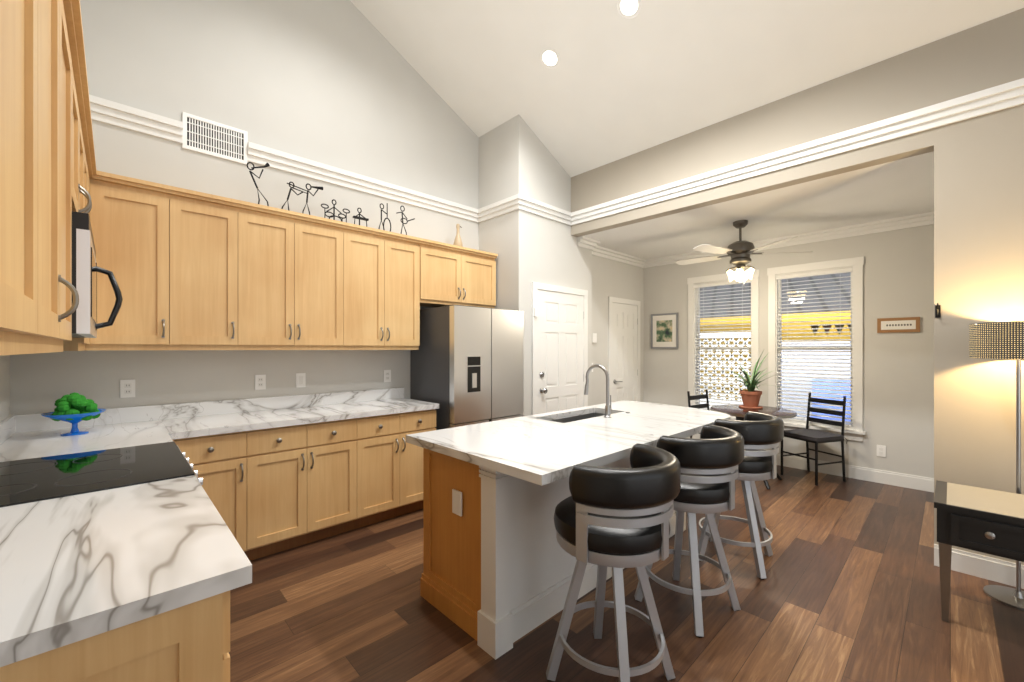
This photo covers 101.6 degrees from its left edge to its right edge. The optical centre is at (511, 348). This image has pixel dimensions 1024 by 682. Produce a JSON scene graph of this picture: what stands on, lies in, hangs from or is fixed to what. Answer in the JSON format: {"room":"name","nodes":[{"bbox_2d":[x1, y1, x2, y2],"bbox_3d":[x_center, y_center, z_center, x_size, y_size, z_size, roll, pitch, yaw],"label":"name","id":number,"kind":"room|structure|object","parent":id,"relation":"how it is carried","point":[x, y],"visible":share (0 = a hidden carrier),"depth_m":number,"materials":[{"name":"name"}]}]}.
{"room":"dining room and kitchen","nodes":[
{"label":"dining room and kitchen","id":0,"kind":"room"},
{"bbox_2d":[0,355,9,421],"bbox_3d":[-0.590,-1.550,-0.113,0.150,5.900,7.050,0,0,-44],"label":"wall","id":1,"kind":"structure","parent":0,"point":[4,386],"depth_m":2.26,"materials":[{"name":"beige paint"}]},
{"bbox_2d":[0,0,19,355],"bbox_3d":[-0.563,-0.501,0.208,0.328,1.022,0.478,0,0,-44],"label":"upper cabinet","id":2,"kind":"object","parent":1,"relation":"attached to","point":[9,9],"depth_m":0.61,"materials":[{"name":"brown wood"}]},
{"bbox_2d":[20,0,55,353],"bbox_3d":[-0.833,-0.501,0.491,0.328,1.022,0.536,0,0,-44],"label":"upper cabinet","id":3,"kind":"object","parent":1,"relation":"attached to","point":[37,17],"depth_m":0.76,"materials":[{"name":"brown wood"}]},
{"bbox_2d":[56,0,71,351],"bbox_3d":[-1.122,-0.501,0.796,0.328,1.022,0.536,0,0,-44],"label":"upper cabinet","id":4,"kind":"object","parent":1,"relation":"attached to","point":[63,7],"depth_m":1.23,"materials":[{"name":"brown wood"}]},
{"bbox_2d":[72,0,79,350],"bbox_3d":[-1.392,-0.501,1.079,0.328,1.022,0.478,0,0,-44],"label":"upper cabinet","id":5,"kind":"object","parent":1,"relation":"attached to","point":[75,35],"depth_m":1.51,"materials":[{"name":"brown wood"}]},
{"bbox_2d":[80,68,83,212],"bbox_3d":[-1.708,-0.744,1.410,0.328,0.537,0.438,0,0,-44],"label":"upper cabinet","id":6,"kind":"object","parent":1,"relation":"attached to","point":[81,69],"depth_m":1.78,"materials":[{"name":"brown wood"}]},
{"bbox_2d":[72,211,122,337],"bbox_3d":[-1.772,-0.250,1.572,0.454,0.400,0.756,0,0,-44],"label":"microwave","id":7,"kind":"object","parent":6,"relation":"attached to","point":[86,269],"visible":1,"depth_m":1.39,"materials":[{"name":"black plastic"}]},
{"bbox_2d":[80,136,91,350],"bbox_3d":[-2.187,-0.501,1.914,0.328,1.022,0.309,0,0,-44],"label":"upper cabinet","id":8,"kind":"object","parent":1,"relation":"attached to","point":[85,343],"depth_m":2.21,"materials":[{"name":"brown wood"}]},
{"bbox_2d":[84,104,87,213],"bbox_3d":[-1.930,-0.744,1.644,0.328,0.537,0.438,0,0,-44],"label":"upper cabinet","id":9,"kind":"object","parent":1,"relation":"attached to","point":[85,105],"depth_m":1.95,"materials":[{"name":"brown wood"}]},
{"bbox_2d":[92,144,107,349],"bbox_3d":[-2.370,-0.501,2.148,0.386,1.022,0.397,0,0,-44],"label":"upper cabinet","id":10,"kind":"object","parent":1,"relation":"attached to","point":[99,178],"depth_m":2.40,"materials":[{"name":"brown wood"}]},
{"bbox_2d":[10,0,478,414],"bbox_3d":[-1.673,-1.550,3.620,3.430,5.900,0.150,0,0,-44],"label":"wall","id":11,"kind":"structure","parent":0,"point":[343,84],"depth_m":3.27,"materials":[{"name":"beige paint"}]},
{"bbox_2d":[120,379,134,397],"bbox_3d":[-2.501,0.260,2.720,0.072,0.116,0.008,0,0,-44],"label":"outlet","id":12,"kind":"object","parent":11,"relation":"attached to","point":[127,388],"depth_m":2.72,"materials":[{"name":"white plastic"}]},
{"bbox_2d":[89,94,182,143],"bbox_3d":[-2.565,-1.496,2.632,0.775,0.132,0.050,0,0,-44],"label":"crown molding","id":13,"kind":"structure","parent":11,"relation":"attached to","point":[102,110],"depth_m":2.73,"materials":[{"name":"white wood"}]},
{"bbox_2d":[108,173,183,349],"bbox_3d":[-2.368,-0.501,2.625,0.428,1.022,0.328,0,0,-44],"label":"upper cabinet","id":14,"kind":"object","parent":11,"relation":"attached to","point":[146,218],"depth_m":2.54,"materials":[{"name":"brown wood"}]},
{"bbox_2d":[182,112,247,164],"bbox_3d":[-2.155,-1.525,3.046,0.390,0.250,0.012,0,0,-44],"label":"air vent","id":15,"kind":"object","parent":11,"relation":"in","point":[212,138],"visible":1,"depth_m":3.04,"materials":[{"name":"white metal"}]},
{"bbox_2d":[184,189,251,349],"bbox_3d":[-2.124,-0.501,2.858,0.480,1.022,0.328,0,0,-44],"label":"upper cabinet","id":16,"kind":"object","parent":11,"relation":"attached to","point":[192,270],"depth_m":2.79,"materials":[{"name":"brown wood"}]},
{"bbox_2d":[255,374,265,389],"bbox_3d":[-1.952,0.260,3.243,0.072,0.116,0.008,0,0,-44],"label":"outlet","id":17,"kind":"object","parent":11,"relation":"attached to","point":[260,380],"depth_m":3.24,"materials":[{"name":"white plastic"}]},
{"bbox_2d":[252,203,303,349],"bbox_3d":[-1.863,-0.501,3.106,0.473,1.022,0.328,0,0,-44],"label":"upper cabinet","id":18,"kind":"object","parent":11,"relation":"attached to","point":[277,233],"depth_m":3.04,"materials":[{"name":"brown wood"}]},
{"bbox_2d":[247,162,269,205],"bbox_3d":[-1.866,-1.200,3.084,0.157,0.377,0.040,0,0,-44],"label":"figurine","id":19,"kind":"object","parent":18,"relation":"on","point":[267,164],"depth_m":3.08,"materials":[{"name":"black metal"}]},
{"bbox_2d":[281,181,322,214],"bbox_3d":[-1.652,-1.164,3.288,0.318,0.304,0.040,0,0,-44],"label":"figurine","id":20,"kind":"object","parent":18,"relation":"on","point":[317,187],"depth_m":3.29,"materials":[{"name":"black metal"}]},
{"bbox_2d":[296,373,305,387],"bbox_3d":[-1.740,0.260,3.444,0.072,0.116,0.009,0,0,-44],"label":"outlet","id":21,"kind":"object","parent":11,"relation":"attached to","point":[300,377],"depth_m":3.44,"materials":[{"name":"white plastic"}]},
{"bbox_2d":[304,214,351,349],"bbox_3d":[-1.601,-0.501,3.356,0.482,1.022,0.328,0,0,-44],"label":"upper cabinet","id":22,"kind":"object","parent":11,"relation":"attached to","point":[327,242],"depth_m":3.29,"materials":[{"name":"brown wood"}]},
{"bbox_2d":[321,199,349,221],"bbox_3d":[-1.469,-1.128,3.475,0.236,0.231,0.070,0,0,-44],"label":"figurine","id":23,"kind":"object","parent":22,"relation":"on","point":[333,207],"depth_m":3.48,"materials":[{"name":"black metal"}]},
{"bbox_2d":[248,142,479,222],"bbox_3d":[-1.182,-1.496,3.949,2.265,0.132,0.050,0,0,-44],"label":"crown molding","id":24,"kind":"structure","parent":11,"relation":"attached to","point":[258,154],"depth_m":3.71,"materials":[{"name":"white wood"}]},
{"bbox_2d":[352,224,391,349],"bbox_3d":[-1.340,-0.501,3.604,0.469,1.022,0.328,0,0,-44],"label":"upper cabinet","id":25,"kind":"object","parent":11,"relation":"attached to","point":[371,247],"depth_m":3.54,"materials":[{"name":"brown wood"}]},
{"bbox_2d":[353,208,368,226],"bbox_3d":[-1.316,-1.118,3.622,0.140,0.211,0.060,0,0,-44],"label":"figurine","id":26,"kind":"object","parent":25,"relation":"on","point":[356,217],"depth_m":3.62,"materials":[{"name":"black metal"}]},
{"bbox_2d":[379,203,390,231],"bbox_3d":[-1.152,-1.162,3.763,0.131,0.300,0.040,0,0,-44],"label":"figurine","id":27,"kind":"object","parent":25,"relation":"on","point":[381,203],"depth_m":3.75,"materials":[{"name":"black metal"}]},
{"bbox_2d":[384,370,390,381],"bbox_3d":[-1.185,0.260,3.973,0.072,0.116,0.008,0,0,-44],"label":"outlet","id":28,"kind":"object","parent":11,"relation":"attached to","point":[387,373],"depth_m":3.97,"materials":[{"name":"white plastic"}]},
{"bbox_2d":[392,232,423,349],"bbox_3d":[-1.108,-0.501,3.825,0.405,1.022,0.328,0,0,-44],"label":"upper cabinet","id":29,"kind":"object","parent":11,"relation":"attached to","point":[407,251],"depth_m":3.76,"materials":[{"name":"brown wood"}]},
{"bbox_2d":[397,206,414,234],"bbox_3d":[-0.997,-1.170,3.911,0.182,0.317,0.040,0,0,-44],"label":"figurine","id":30,"kind":"object","parent":29,"relation":"on","point":[402,218],"depth_m":3.89,"materials":[{"name":"black metal"}]},
{"bbox_2d":[424,239,467,306],"bbox_3d":[-0.768,-0.721,4.149,0.521,0.582,0.328,0,0,-44],"label":"upper cabinet","id":31,"kind":"object","parent":11,"relation":"attached to","point":[445,265],"depth_m":4.05,"materials":[{"name":"brown wood"}]},
{"bbox_2d":[453,224,462,246],"bbox_3d":[-0.558,-1.155,4.329,0.099,0.285,0.095,0,0,-44],"label":"duck figurine","id":32,"kind":"object","parent":31,"relation":"on","point":[457,241],"visible":0.67,"depth_m":4.30,"materials":[{"name":"beige ceramic"}]},
{"bbox_2d":[468,248,495,307],"bbox_3d":[-0.474,-0.721,4.429,0.522,0.582,0.328,0,0,-44],"label":"upper cabinet","id":33,"kind":"object","parent":11,"relation":"attached to","point":[481,264],"depth_m":4.36,"materials":[{"name":"brown wood"}]},
{"bbox_2d":[479,114,643,415],"bbox_3d":[0.858,-0.600,5.581,2.940,4.000,0.800,0,0,-44],"label":"wall","id":34,"kind":"structure","parent":0,"point":[516,156],"depth_m":4.57,"materials":[{"name":"beige paint"}]},
{"bbox_2d":[477,196,513,221],"bbox_3d":[-0.159,-1.496,4.481,0.050,0.132,0.570,0,0,-44],"label":"crown molding","id":35,"kind":"structure","parent":34,"relation":"attached to","point":[504,206],"depth_m":4.49,"materials":[{"name":"white wood"}]},
{"bbox_2d":[534,308,537,316],"bbox_3d":[0.252,-0.385,4.405,0.040,0.090,0.023,0,0,-44],"label":"outlet","id":36,"kind":"object","parent":34,"relation":"attached to","point":[535,309],"depth_m":4.40,"materials":[{"name":"white plastic"}]},
{"bbox_2d":[513,194,572,225],"bbox_3d":[0.347,-1.496,4.508,0.820,0.132,0.050,0,0,-44],"label":"crown molding","id":37,"kind":"structure","parent":34,"relation":"attached to","point":[521,202],"depth_m":4.47,"materials":[{"name":"white wood"}]},
{"bbox_2d":[532,282,587,414],"bbox_3d":[0.584,0.347,4.709,0.960,2.105,0.083,0,0,-44],"label":"entry door","id":38,"kind":"structure","parent":34,"relation":"in","point":[559,346],"depth_m":4.69,"materials":[{"name":"white"}]},
{"bbox_2d":[577,236,601,251],"bbox_3d":[0.925,-1.268,5.052,0.368,0.105,0.098,0,0,-44],"label":"crown molding","id":39,"kind":"structure","parent":34,"relation":"attached to","point":[582,241],"depth_m":5.04,"materials":[{"name":"white paint"}]},
{"bbox_2d":[592,333,596,342],"bbox_3d":[1.064,-0.140,5.416,0.090,0.120,0.021,0,0,-44],"label":"light switch","id":40,"kind":"object","parent":34,"relation":"attached to","point":[594,335],"depth_m":5.40,"materials":[{"name":"white plastic"}]},
{"bbox_2d":[592,247,646,267],"bbox_3d":[1.438,-1.268,5.719,1.450,0.105,0.100,0,0,-44],"label":"crown molding","id":41,"kind":"structure","parent":34,"relation":"attached to","point":[606,253],"depth_m":5.81,"materials":[{"name":"white"}]},
{"bbox_2d":[608,296,640,402],"bbox_3d":[1.622,0.347,5.910,0.820,2.105,0.076,0,0,-44],"label":"closet door","id":42,"kind":"structure","parent":34,"relation":"in","point":[624,348],"depth_m":5.90,"materials":[{"name":"white"}]},
{"bbox_2d":[229,465,1023,681],"bbox_3d":[1.717,1.450,2.083,6.520,0.100,7.050,0,0,-44],"label":"floor","id":43,"kind":"structure","parent":0,"point":[847,589],"depth_m":2.20,"materials":[{"name":"brown wood"}]},
{"bbox_2d":[0,441,202,507],"bbox_3d":[-1.678,0.937,1.661,0.712,0.927,0.756,0,0,-44],"label":"cooktop","id":44,"kind":"object","parent":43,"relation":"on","point":[23,481],"visible":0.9,"depth_m":1.61,"materials":[{"name":"black glass"}]},
{"bbox_2d":[0,590,229,681],"bbox_3d":[-1.003,0.961,0.881,0.618,0.880,0.497,0,0,-44],"label":"base cabinet","id":45,"kind":"object","parent":43,"relation":"on","point":[190,642],"depth_m":0.82,"materials":[{"name":"brown wood"}]},
{"bbox_2d":[176,429,263,560],"bbox_3d":[-2.017,0.961,2.729,0.501,0.880,0.660,0,0,-44],"label":"base cabinet","id":46,"kind":"object","parent":43,"relation":"on","point":[230,465],"depth_m":2.63,"materials":[{"name":"brown wood"}]},
{"bbox_2d":[264,417,367,555],"bbox_3d":[-1.639,0.961,3.132,0.834,0.880,0.597,0,0,-44],"label":"base cabinet","id":47,"kind":"object","parent":43,"relation":"on","point":[269,491],"depth_m":2.96,"materials":[{"name":"brown wood"}]},
{"bbox_2d":[0,388,438,666],"bbox_3d":[-1.057,0.450,2.286,2.478,0.140,2.628,0,0,-44],"label":"countertop","id":48,"kind":"structure","parent":47,"relation":"on","point":[75,568],"depth_m":1.09,"materials":[{"name":"stone"}]},
{"bbox_2d":[41,392,105,435],"bbox_3d":[-2.461,0.363,2.352,0.256,0.233,0.256,0,0,-44],"label":"bowl","id":49,"kind":"object","parent":48,"relation":"on","point":[74,409],"visible":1,"depth_m":2.31,"materials":[{"name":"blue glass"}]},
{"bbox_2d":[368,409,435,524],"bbox_3d":[-1.144,0.961,3.604,0.766,0.880,0.597,0,0,-44],"label":"base cabinet","id":50,"kind":"object","parent":43,"relation":"on","point":[395,465],"depth_m":3.39,"materials":[{"name":"brown wood"}]},
{"bbox_2d":[410,304,523,429],"bbox_3d":[-0.441,0.506,4.160,0.850,1.787,0.747,0,0,-44],"label":"refrigerator","id":51,"kind":"object","parent":43,"relation":"on","point":[466,365],"visible":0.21,"depth_m":3.84,"materials":[{"name":"grey metal"}]},
{"bbox_2d":[420,436,688,659],"bbox_3d":[0.407,0.961,2.796,1.959,0.879,0.662,0,0,-44],"label":"kitchen island","id":52,"kind":"object","parent":43,"relation":"on","point":[499,563],"depth_m":2.10,"materials":[{"name":"orange wood"}]},
{"bbox_2d":[406,400,729,487],"bbox_3d":[0.585,0.500,2.739,2.274,0.040,1.020,0,0,-44],"label":"island countertop","id":53,"kind":"structure","parent":52,"relation":"on","point":[539,449],"depth_m":2.26,"materials":[{"name":"white stone"}]},
{"bbox_2d":[554,412,601,423],"bbox_3d":[0.506,0.621,3.050,0.764,0.225,0.304,0,0,-44],"label":"sink","id":54,"kind":"object","parent":53,"relation":"in","point":[581,415],"depth_m":3.26,"materials":[{"name":"grey metal"}]},
{"bbox_2d":[584,364,613,415],"bbox_3d":[0.620,0.295,2.995,0.084,0.369,0.227,0,0,-44],"label":"faucet","id":55,"kind":"object","parent":53,"relation":"on","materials":[{"name":"silver metal"}]},
{"bbox_2d":[546,443,680,681],"bbox_3d":[0.432,0.922,1.766,0.555,0.958,0.518,0,0,-44],"label":"bar stool","id":56,"kind":"object","parent":43,"relation":"on","point":[616,520],"visible":1,"depth_m":1.58,"materials":[{"name":"black leather"}]},
{"bbox_2d":[634,424,743,637],"bbox_3d":[0.967,0.922,2.276,0.555,0.958,0.518,0,0,-44],"label":"bar stool","id":57,"kind":"object","parent":43,"relation":"on","point":[711,457],"visible":0.79,"depth_m":2.08,"materials":[{"name":"black leather"}]},
{"bbox_2d":[687,390,709,437],"bbox_3d":[2.343,0.950,4.823,0.436,0.902,0.454,0,0,-34],"label":"dining chair","id":58,"kind":"object","parent":43,"relation":"on","point":[699,406],"visible":0.1,"depth_m":4.99,"materials":[{"name":"black wood"}]},
{"bbox_2d":[698,411,783,579],"bbox_3d":[1.503,0.922,2.786,0.555,0.958,0.517,0,0,-44],"label":"bar stool","id":59,"kind":"object","parent":43,"relation":"on","point":[759,432],"visible":0.79,"depth_m":2.59,"materials":[{"name":"black leather"}]},
{"bbox_2d":[710,405,796,488],"bbox_3d":[2.564,1.030,4.471,0.800,0.760,0.800,0,0,-44],"label":"dining table","id":60,"kind":"object","parent":43,"relation":"on","point":[738,412],"visible":0.38,"depth_m":4.39,"materials":[{"name":"brown wood"}]},
{"bbox_2d":[722,350,783,408],"bbox_3d":[2.639,0.326,4.612,0.678,0.648,0.735,0,0,-44],"label":"potted plant","id":61,"kind":"object","parent":60,"relation":"on","point":[751,396],"visible":1,"depth_m":4.55,"materials":[{"name":"green plant"}]},
{"bbox_2d":[781,392,846,485],"bbox_3d":[3.253,0.950,4.524,0.454,0.902,0.436,0,0,-18],"label":"dining chair","id":62,"kind":"object","parent":43,"relation":"on","point":[816,437],"visible":0.85,"depth_m":4.48,"materials":[{"name":"black wood"}]},
{"bbox_2d":[934,480,1023,622],"bbox_3d":[2.671,1.095,1.992,0.524,0.611,0.920,0,0,-44],"label":"side table","id":63,"kind":"object","parent":43,"relation":"on","point":[987,521],"visible":1,"depth_m":2.09,"materials":[{"name":"black wood"}]},
{"bbox_2d":[969,321,1023,610],"bbox_3d":[2.819,0.627,2.326,0.370,1.545,0.370,0,0,-44],"label":"floor lamp","id":64,"kind":"object","parent":43,"relation":"on","point":[996,340],"visible":1,"depth_m":2.32,"materials":[{"name":"beige fabric"}]},
{"bbox_2d":[350,0,1023,176],"bbox_3d":[1.003,-3.076,1.404,4.550,2.284,7.050,0,0,-44],"label":"ceiling","id":65,"kind":"structure","parent":0,"point":[613,85],"depth_m":3.45,"materials":[{"name":"paint"}]},
{"bbox_2d":[540,48,559,68],"bbox_3d":[0.329,-2.519,3.627,0.160,0.080,0.176,0,0,-44],"label":"recessed light","id":66,"kind":"object","parent":65,"relation":"in","point":[549,58],"visible":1,"depth_m":3.62,"materials":[{"name":"white glass"}]},
{"bbox_2d":[617,0,640,18],"bbox_3d":[0.860,-2.519,3.069,0.160,0.080,0.176,0,0,-44],"label":"recessed light","id":67,"kind":"object","parent":65,"relation":"in","point":[628,9],"visible":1,"depth_m":3.08,"materials":[{"name":"white"}]},
{"bbox_2d":[584,151,933,259],"bbox_3d":[2.554,-1.370,4.503,1.970,0.100,3.400,0,0,-44],"label":"ceiling","id":68,"kind":"structure","parent":0,"point":[895,189],"depth_m":4.02,"materials":[{"name":"paint"}]},
{"bbox_2d":[676,220,811,281],"bbox_3d":[2.340,-0.948,4.379,1.285,0.745,1.245,0,0,-44],"label":"ceiling fan","id":69,"kind":"object","parent":68,"relation":"hanging from","point":[740,252],"visible":1,"depth_m":4.27,"materials":[{"name":"white wood"}]},
{"bbox_2d":[644,224,933,477],"bbox_3d":[3.213,-0.010,5.131,0.150,2.820,3.400,0,0,-44],"label":"wall","id":70,"kind":"structure","parent":0,"point":[898,367],"depth_m":4.39,"materials":[{"name":"beige paint"}]},
{"bbox_2d":[651,313,677,348],"bbox_3d":[2.209,-0.255,6.060,0.021,0.510,0.410,0,0,-44],"label":"framed art","id":71,"kind":"object","parent":70,"relation":"attached to","point":[664,330],"visible":1,"depth_m":6.05,"materials":[{"name":"grey"}]},
{"bbox_2d":[687,269,759,419],"bbox_3d":[2.796,0.005,5.532,0.200,1.970,0.925,0,0,-44],"label":"window","id":72,"kind":"structure","parent":70,"relation":"in","point":[693,299],"depth_m":5.65,"materials":[{"name":"white"}]},
{"bbox_2d":[695,279,750,410],"bbox_3d":[2.775,-0.017,5.511,0.050,1.725,0.697,0,0,-44],"label":"window blind","id":73,"kind":"object","parent":72,"relation":"attached to","point":[703,306],"visible":0.71,"depth_m":5.51,"materials":[{"name":"white plastic"}]},
{"bbox_2d":[646,212,933,267],"bbox_3d":[3.079,-1.268,5.107,0.078,0.105,3.250,0,0,-44],"label":"crown molding","id":74,"kind":"structure","parent":70,"relation":"attached to","point":[916,220],"depth_m":4.61,"materials":[{"name":"white"}]},
{"bbox_2d":[767,256,865,441],"bbox_3d":[3.477,0.005,4.817,0.200,1.970,0.936,0,0,-44],"label":"window","id":75,"kind":"structure","parent":70,"relation":"in","point":[855,432],"depth_m":4.72,"materials":[{"name":"white"}]},
{"bbox_2d":[777,268,851,426],"bbox_3d":[3.455,-0.017,4.797,0.050,1.725,0.708,0,0,-44],"label":"window blind","id":76,"kind":"object","parent":75,"relation":"attached to","point":[818,273],"visible":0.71,"depth_m":4.78,"materials":[{"name":"white plastic"}]},
{"bbox_2d":[777,454,933,492],"bbox_3d":[3.102,1.333,5.129,0.014,0.135,3.250,0,0,-44],"label":"baseboard","id":77,"kind":"structure","parent":70,"relation":"attached to","point":[856,472],"depth_m":4.43,"materials":[{"name":"white wood"}]},
{"bbox_2d":[877,445,885,456],"bbox_3d":[3.844,1.065,4.352,0.008,0.116,0.072,0,0,-44],"label":"outlet","id":78,"kind":"object","parent":70,"relation":"attached to","point":[881,450],"depth_m":4.35,"materials":[{"name":"white plastic"}]},
{"bbox_2d":[877,317,919,332],"bbox_3d":[3.930,-0.240,4.253,0.020,0.150,0.320,0,0,-44],"label":"sign","id":79,"kind":"object","parent":70,"relation":"attached to","point":[897,325],"visible":1,"depth_m":4.25,"materials":[{"name":"brown wood"}]},
{"bbox_2d":[571,8,1023,564],"bbox_3d":[2.883,-0.410,2.642,0.120,3.620,6.250,0,0,-44],"label":"wall","id":80,"kind":"structure","parent":0,"point":[978,219],"depth_m":2.66,"materials":[{"name":"beige paint"}]},
{"bbox_2d":[573,78,1023,224],"bbox_3d":[2.822,-1.496,2.583,0.050,0.132,6.250,0,0,-44],"label":"crown molding","id":81,"kind":"structure","parent":80,"relation":"attached to","point":[991,100],"depth_m":3.06,"materials":[{"name":"white wood"}]},
{"bbox_2d":[935,303,940,317],"bbox_3d":[2.731,-0.246,2.680,0.049,0.093,0.025,0,0,-44],"label":"hook","id":82,"kind":"object","parent":80,"relation":"attached to","point":[937,311],"visible":0.96,"depth_m":2.69,"materials":[{"name":"black metal"}]},
{"bbox_2d":[934,544,1023,588],"bbox_3d":[3.861,1.333,1.518,0.014,0.135,3.275,0,0,-44],"label":"baseboard","id":83,"kind":"structure","parent":80,"relation":"attached to","point":[988,568],"depth_m":2.55,"materials":[{"name":"white"}]},
{"label":"outside","id":84,"kind":"structure","parent":0,"visible":0},
{"bbox_2d":[700,272,850,420],"bbox_3d":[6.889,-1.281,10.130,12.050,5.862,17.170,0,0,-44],"label":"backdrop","id":85,"kind":"structure","parent":84,"point":[784,281],"depth_m":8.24,"materials":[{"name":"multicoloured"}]}
]}

